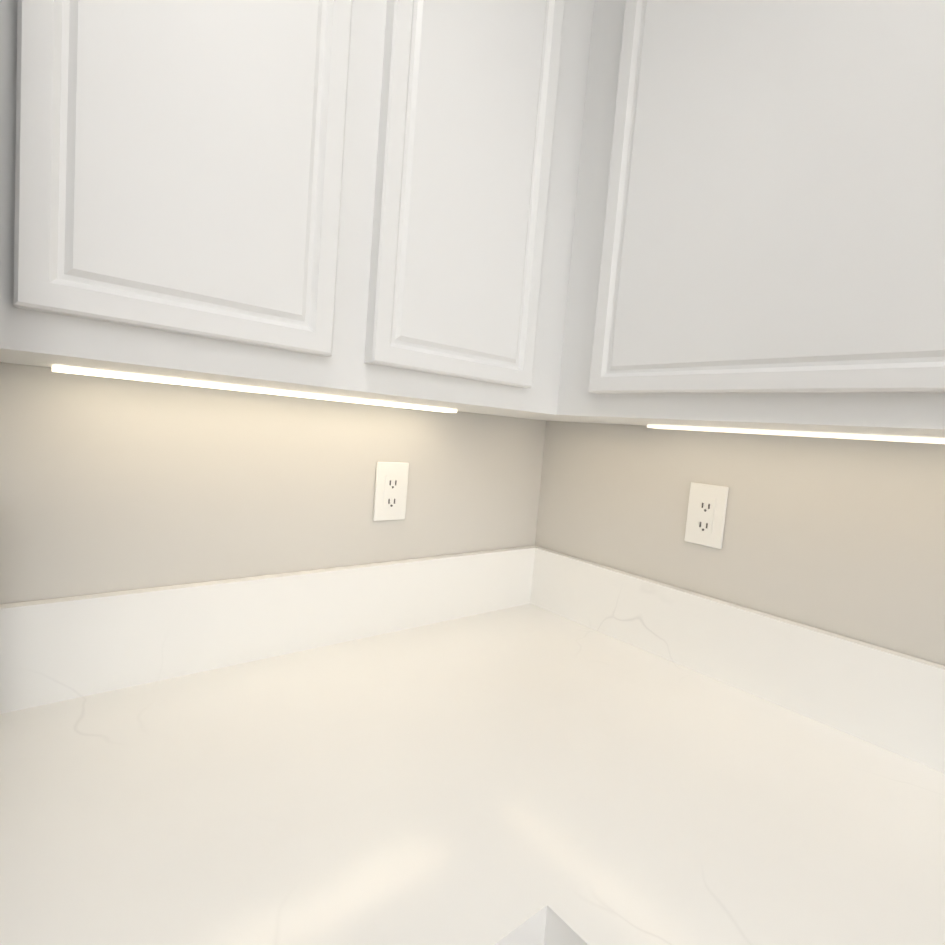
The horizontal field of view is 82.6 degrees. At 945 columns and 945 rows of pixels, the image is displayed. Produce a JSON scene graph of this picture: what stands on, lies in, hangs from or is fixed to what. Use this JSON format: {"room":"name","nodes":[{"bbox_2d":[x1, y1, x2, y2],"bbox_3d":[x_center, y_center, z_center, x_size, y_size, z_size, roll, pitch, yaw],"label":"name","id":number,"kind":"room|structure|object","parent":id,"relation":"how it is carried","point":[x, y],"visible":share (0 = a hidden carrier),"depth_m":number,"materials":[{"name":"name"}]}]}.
{"room":"kitchen","nodes":[
{"label":"kitchen","id":0,"kind":"room"},
{"bbox_2d":[0,362,545,603],"bbox_3d":[-0.961,0.027,0.508,3.082,2.405,0.100,1,6,-40],"label":"wall","id":1,"kind":"structure","parent":0,"point":[107,484],"depth_m":0.90,"materials":[{"name":"paint"}]},
{"bbox_2d":[0,0,391,399],"bbox_3d":[-0.345,-0.631,0.654,0.343,1.017,0.315,1,6,-40],"label":"upper cabinet","id":2,"kind":"object","parent":1,"relation":"attached to","point":[190,189],"depth_m":0.55,"materials":[{"name":"paint"}]},
{"bbox_2d":[52,366,456,412],"bbox_3d":[-0.289,-0.129,0.891,0.640,0.006,0.040,1,6,-40],"label":"under-cabinet light","id":3,"kind":"object","parent":2,"relation":"attached to","point":[175,381],"visible":0.86,"depth_m":0.81,"materials":[{"name":"white plastic"}]},
{"bbox_2d":[373,462,408,520],"bbox_3d":[-0.166,0.039,1.103,0.075,0.120,0.008,1,6,-40],"label":"electrical outlet","id":4,"kind":"object","parent":1,"relation":"attached to","point":[391,484],"visible":1,"depth_m":1.10,"materials":[{"name":"white plastic"}]},
{"bbox_2d":[368,0,595,420],"bbox_3d":[-0.054,-0.627,0.898,0.416,1.017,0.315,1,6,-40],"label":"upper cabinet","id":5,"kind":"object","parent":1,"relation":"attached to","point":[488,99],"depth_m":0.79,"materials":[{"name":"paint"}]},
{"bbox_2d":[535,421,944,665],"bbox_3d":[1.712,0.308,-0.363,0.100,2.405,4.700,1,6,-40],"label":"wall","id":6,"kind":"structure","parent":0,"point":[844,537],"depth_m":0.96,"materials":[{"name":"paint"}]},
{"bbox_2d":[684,482,728,548],"bbox_3d":[0.456,0.083,1.053,0.008,0.120,0.075,1,6,-40],"label":"electrical outlet","id":7,"kind":"object","parent":6,"relation":"attached to","point":[706,512],"visible":1,"depth_m":1.05,"materials":[{"name":"white plastic"}]},
{"bbox_2d":[572,0,944,438],"bbox_3d":[0.556,-0.563,0.703,0.315,1.017,0.655,1,6,-40],"label":"upper cabinet","id":8,"kind":"object","parent":6,"relation":"attached to","point":[688,212],"depth_m":0.68,"materials":[{"name":"paint"}]},
{"bbox_2d":[647,424,944,443],"bbox_3d":[0.559,-0.057,0.830,0.040,0.006,0.630,1,6,-40],"label":"under-cabinet light","id":9,"kind":"object","parent":8,"relation":"attached to","point":[857,436],"visible":1,"depth_m":0.84,"materials":[{"name":"white plastic"}]},
{"bbox_3d":[-0.899,1.497,-2.376,6.662,0.060,4.900,1,6,-40],"label":"floor","id":10,"kind":"structure","parent":0,"visible":0},
{"bbox_3d":[0.091,0.977,-0.725,2.830,0.870,3.270,1,6,-40],"label":"base cabinet","id":11,"kind":"object","parent":10,"relation":"on","visible":0},
{"bbox_2d":[0,546,944,944],"bbox_3d":[-0.031,0.428,-0.920,3.280,0.231,3.348,1,6,-40],"label":"countertop","id":12,"kind":"structure","parent":11,"relation":"on","point":[528,746],"depth_m":0.69,"materials":[{"name":"stone"}]}
]}

